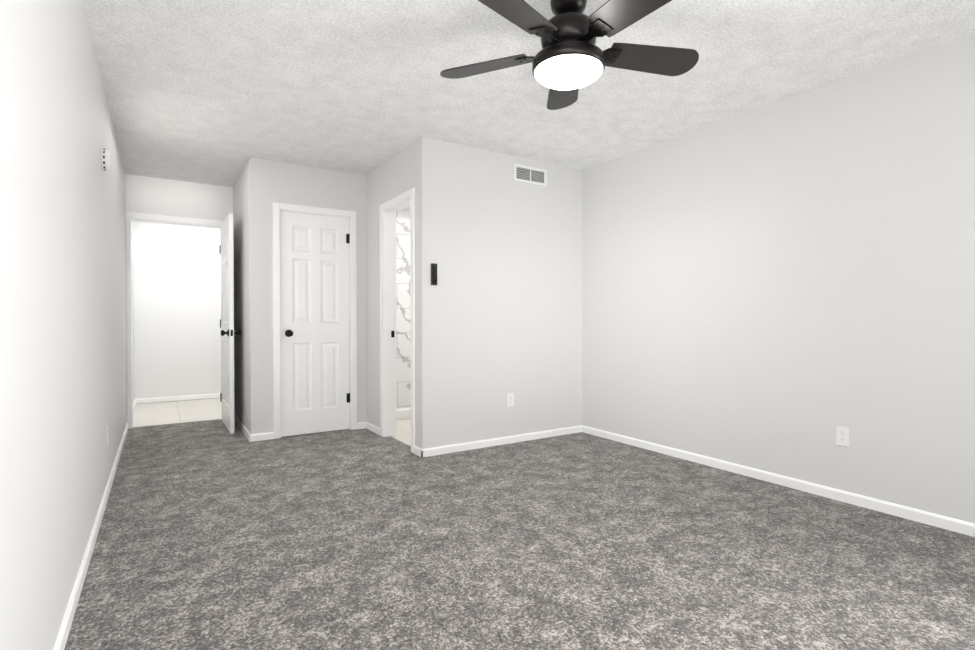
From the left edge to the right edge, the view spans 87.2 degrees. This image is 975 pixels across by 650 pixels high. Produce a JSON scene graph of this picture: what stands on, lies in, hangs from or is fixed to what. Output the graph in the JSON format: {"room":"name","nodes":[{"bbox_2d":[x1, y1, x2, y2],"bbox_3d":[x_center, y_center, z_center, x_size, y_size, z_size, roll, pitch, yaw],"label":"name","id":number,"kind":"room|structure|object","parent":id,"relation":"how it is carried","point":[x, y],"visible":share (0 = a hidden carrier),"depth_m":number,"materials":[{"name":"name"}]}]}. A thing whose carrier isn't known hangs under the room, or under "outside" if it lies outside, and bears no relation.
{"room":"empty bedroom","nodes":[
{"label":"empty bedroom","id":0,"kind":"room"},
{"bbox_2d":[0,0,134,649],"bbox_3d":[-2.261,-0.203,2.905,0.120,2.470,8.540,0,1,-33],"label":"wall","id":1,"kind":"structure","parent":0,"point":[63,386],"depth_m":1.60,"materials":[{"name":"white paint"}]},
{"bbox_2d":[53,423,128,649],"bbox_3d":[-1.734,1.009,2.217,0.013,0.062,6.550,0,1,-33],"label":"baseboard","id":2,"kind":"structure","parent":1,"relation":"attached to","point":[62,636],"depth_m":2.13,"materials":[{"name":"white wood"}]},
{"bbox_2d":[101,149,110,170],"bbox_3d":[-2.215,-0.959,2.974,0.040,0.122,0.122,0,1,-33],"label":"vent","id":3,"kind":"object","parent":1,"relation":"attached to","point":[105,160],"visible":1,"depth_m":2.94,"materials":[{"name":"white plastic"}]},
{"bbox_2d":[106,426,108,445],"bbox_3d":[-2.325,0.679,3.135,0.009,0.114,0.070,0,1,-33],"label":"electrical outlet","id":4,"kind":"object","parent":1,"relation":"attached to","point":[107,435],"visible":1,"depth_m":3.11,"materials":[{"name":"white plastic"}]},
{"bbox_2d":[125,212,223,428],"bbox_3d":[-3.144,-0.045,5.253,0.916,2.102,0.136,0,1,-33],"label":"door frame","id":5,"kind":"structure","parent":1,"relation":"attached to","point":[130,217],"depth_m":4.97,"materials":[{"name":"white wood"}]},
{"bbox_2d":[125,174,127,366],"bbox_3d":[-3.525,-0.226,5.017,0.025,2.470,0.120,0,1,-33],"label":"wall pier","id":6,"kind":"object","parent":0,"point":[126,192],"visible":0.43,"depth_m":4.95,"materials":[{"name":"white paint"}]},
{"bbox_2d":[128,174,225,220],"bbox_3d":[-3.156,-1.259,5.241,0.850,0.410,0.120,0,1,-33],"label":"lintel","id":7,"kind":"object","parent":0,"point":[159,196],"visible":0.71,"depth_m":5.17,"materials":[{"name":"white paint"}]},
{"bbox_2d":[133,221,220,398],"bbox_3d":[-3.129,-0.252,7.346,3.200,2.470,0.120,0,1,-33],"label":"wall","id":8,"kind":"structure","parent":0,"point":[177,308],"depth_m":6.68,"materials":[{"name":"white paint"}]},
{"bbox_2d":[136,393,219,403],"bbox_3d":[-3.093,0.952,7.303,3.200,0.062,0.013,0,1,-33],"label":"baseboard","id":9,"kind":"structure","parent":8,"relation":"attached to","point":[175,398],"depth_m":6.68,"materials":[{"name":"white wood"}]},
{"bbox_2d":[133,398,221,426],"bbox_3d":[-2.724,1.043,6.616,3.320,0.096,1.810,0,1,-33],"label":"floor","id":10,"kind":"structure","parent":0,"point":[159,413],"depth_m":5.87,"materials":[{"name":"beige tile"}]},
{"bbox_2d":[226,187,232,216],"bbox_3d":[-2.281,-0.235,5.811,1.225,2.470,0.120,0,1,-33],"label":"wall pier","id":11,"kind":"object","parent":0,"point":[229,200],"visible":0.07,"depth_m":5.43,"materials":[{"name":"white paint"}]},
{"bbox_2d":[219,214,240,433],"bbox_3d":[-2.580,-0.015,5.070,0.173,2.030,0.808,0,1,-33],"label":"entry door","id":12,"kind":"structure","parent":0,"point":[228,332],"depth_m":4.88,"materials":[{"name":"white painted wood"},{"name":"black metal"}]},
{"bbox_2d":[233,161,248,430],"bbox_3d":[-2.367,-0.227,5.039,0.120,2.470,1.090,0,1,-33],"label":"wall","id":13,"kind":"structure","parent":0,"point":[241,315],"depth_m":4.94,"materials":[{"name":"white paint"}]},
{"bbox_2d":[234,413,250,441],"bbox_3d":[-2.387,0.978,4.960,0.013,0.062,1.223,0,1,-33],"label":"baseboard","id":14,"kind":"structure","parent":13,"relation":"attached to","point":[242,427],"depth_m":4.84,"materials":[{"name":"white wood"}]},
{"bbox_2d":[248,157,277,433],"bbox_3d":[-1.997,-0.221,4.557,0.225,2.470,0.120,0,1,-33],"label":"wall pier","id":15,"kind":"object","parent":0,"point":[262,185],"visible":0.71,"depth_m":4.50,"materials":[{"name":"white paint"}]},
{"bbox_2d":[249,432,273,441],"bbox_3d":[-1.984,0.983,4.500,0.196,0.062,0.013,0,1,-33],"label":"baseboard","id":16,"kind":"structure","parent":15,"relation":"attached to","point":[262,436],"depth_m":4.49,"materials":[{"name":"white wood"}]},
{"bbox_2d":[277,161,351,210],"bbox_3d":[-1.619,-1.254,4.787,0.670,0.410,0.120,0,1,-33],"label":"wall","id":17,"kind":"structure","parent":0,"point":[297,184],"depth_m":4.72,"materials":[{"name":"white paint"}]},
{"bbox_2d":[280,211,349,436],"bbox_3d":[-1.581,-0.011,4.748,0.636,2.030,0.104,0,1,-33],"label":"closet door","id":18,"kind":"structure","parent":17,"relation":"in","point":[314,296],"depth_m":4.75,"materials":[{"name":"white wood"}]},
{"bbox_2d":[273,202,356,438],"bbox_3d":[-1.615,-0.040,4.793,0.754,2.102,0.136,0,1,-33],"label":"trim","id":19,"kind":"structure","parent":17,"relation":"attached to","point":[279,207],"depth_m":4.69,"materials":[{"name":"white wood"}]},
{"bbox_2d":[352,173,366,422],"bbox_3d":[-1.276,-0.226,5.017,0.145,2.470,0.120,0,1,-33],"label":"wall pier","id":20,"kind":"object","parent":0,"point":[359,194],"visible":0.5,"depth_m":4.98,"materials":[{"name":"white paint"}]},
{"bbox_2d":[357,422,365,428],"bbox_3d":[-1.223,0.978,4.986,0.103,0.062,0.013,0,1,-33],"label":"baseboard","id":21,"kind":"structure","parent":20,"relation":"attached to","point":[361,425],"depth_m":4.98,"materials":[{"name":"white wood"}]},
{"bbox_2d":[366,164,382,427],"bbox_3d":[-1.046,-0.225,4.903,0.120,2.470,0.560,0,1,-33],"label":"wall pier","id":22,"kind":"object","parent":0,"point":[374,189],"visible":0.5,"depth_m":4.84,"materials":[{"name":"white paint"}]},
{"bbox_2d":[366,422,379,434],"bbox_3d":[-1.081,0.980,4.848,0.013,0.062,0.398,0,1,-33],"label":"baseboard","id":23,"kind":"structure","parent":22,"relation":"attached to","point":[373,428],"depth_m":4.84,"materials":[{"name":"white wood"}]},
{"bbox_2d":[383,143,412,202],"bbox_3d":[-0.720,-1.250,4.382,0.120,0.410,0.650,0,1,-33],"label":"lintel","id":24,"kind":"object","parent":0,"point":[397,174],"visible":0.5,"depth_m":4.32,"materials":[{"name":"white paint"}]},
{"bbox_2d":[380,188,414,452],"bbox_3d":[-0.727,-0.035,4.391,0.136,2.102,0.734,0,1,-33],"label":"door frame","id":25,"kind":"structure","parent":24,"relation":"attached to","point":[389,209],"depth_m":4.63,"materials":[{"name":"white wood"}]},
{"bbox_2d":[391,406,410,445],"bbox_3d":[-0.391,1.055,5.490,1.720,0.096,2.220,0,1,-33],"label":"floor","id":26,"kind":"structure","parent":0,"point":[403,435],"depth_m":4.92,"materials":[{"name":"beige tile"}]},
{"bbox_2d":[397,407,410,419],"bbox_3d":[-0.575,0.953,5.721,1.536,0.104,0.110,0,1,-33],"label":"curb","id":27,"kind":"object","parent":26,"relation":"on","point":[403,413],"depth_m":5.46,"materials":[{"name":"white"}]},
{"bbox_2d":[396,206,410,406],"bbox_3d":[-0.982,-0.241,6.345,1.540,2.470,0.120,0,1,-33],"label":"wall","id":28,"kind":"structure","parent":0,"point":[403,357],"depth_m":6.24,"materials":[{"name":"tile"}]},
{"bbox_2d":[413,141,415,445],"bbox_3d":[-0.532,-0.216,4.099,0.120,2.470,0.050,0,1,-33],"label":"wall pier","id":29,"kind":"object","parent":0,"point":[415,299],"visible":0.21,"depth_m":4.05,"materials":[{"name":"white paint"}]},
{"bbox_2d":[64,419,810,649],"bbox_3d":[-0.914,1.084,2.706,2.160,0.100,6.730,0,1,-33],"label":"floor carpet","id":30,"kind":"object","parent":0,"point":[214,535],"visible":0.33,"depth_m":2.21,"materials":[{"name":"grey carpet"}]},
{"bbox_2d":[415,136,581,448],"bbox_3d":[0.163,-0.220,4.441,1.660,2.470,0.120,0,1,-33],"label":"wall","id":31,"kind":"structure","parent":0,"point":[498,312],"depth_m":4.30,"materials":[{"name":"white paint"}]},
{"bbox_2d":[414,446,422,457],"bbox_3d":[-0.541,0.989,4.002,0.013,0.062,0.141,0,1,-33],"label":"baseboard","id":32,"kind":"structure","parent":31,"relation":"attached to","point":[417,451],"depth_m":3.98,"materials":[{"name":"white wood"}]},
{"bbox_2d":[431,263,436,284],"bbox_3d":[-0.413,-0.395,3.985,0.054,0.170,0.026,0,1,-33],"label":"switch","id":33,"kind":"object","parent":31,"relation":"attached to","point":[433,273],"visible":1,"depth_m":3.97,"materials":[{"name":"black plastic"}]},
{"bbox_2d":[421,425,581,456],"bbox_3d":[0.193,0.985,4.395,1.673,0.062,0.013,0,1,-33],"label":"baseboard","id":34,"kind":"structure","parent":31,"relation":"attached to","point":[440,450],"depth_m":4.32,"materials":[{"name":"white wood"}]},
{"bbox_2d":[507,393,513,406],"bbox_3d":[0.197,0.645,4.397,0.070,0.114,0.009,0,1,-33],"label":"electrical outlet","id":35,"kind":"object","parent":31,"relation":"attached to","point":[510,399],"visible":1,"depth_m":4.39,"materials":[{"name":"white plastic"}]},
{"bbox_2d":[514,164,546,185],"bbox_3d":[0.378,-1.313,4.487,0.355,0.145,0.014,0,1,-33],"label":"air vent grille","id":36,"kind":"object","parent":31,"relation":"attached to","point":[530,175],"visible":1,"depth_m":4.48,"materials":[{"name":"white plastic"}]},
{"bbox_2d":[83,0,974,186],"bbox_3d":[-0.677,-1.499,3.903,3.880,0.100,8.540,0,1,-33],"label":"ceiling","id":37,"kind":"structure","parent":0,"point":[216,92],"depth_m":2.94,"materials":[{"name":"white paint"}]},
{"bbox_2d":[440,0,698,109],"bbox_3d":[0.375,-1.247,2.210,1.201,0.364,1.162,0,1,-33],"label":"fan","id":38,"kind":"object","parent":37,"relation":"hanging from","point":[569,59],"visible":1,"depth_m":2.17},
{"bbox_2d":[582,32,974,523],"bbox_3d":[1.413,-0.217,4.137,0.120,2.470,6.420,0,1,-33],"label":"wall","id":39,"kind":"structure","parent":0,"point":[785,287],"depth_m":3.15,"materials":[{"name":"white paint"}]},
{"bbox_2d":[582,425,974,536],"bbox_3d":[1.987,0.999,3.128,0.013,0.062,4.080,0,1,-33],"label":"baseboard","id":40,"kind":"structure","parent":39,"relation":"attached to","point":[943,522],"depth_m":3.14,"materials":[{"name":"white wood"}]},
{"bbox_2d":[836,426,849,446],"bbox_3d":[2.075,0.651,2.991,0.009,0.114,0.070,0,1,-33],"label":"electrical outlet","id":41,"kind":"object","parent":39,"relation":"attached to","point":[842,436],"visible":1,"depth_m":2.99,"materials":[{"name":"white plastic"}]}
]}

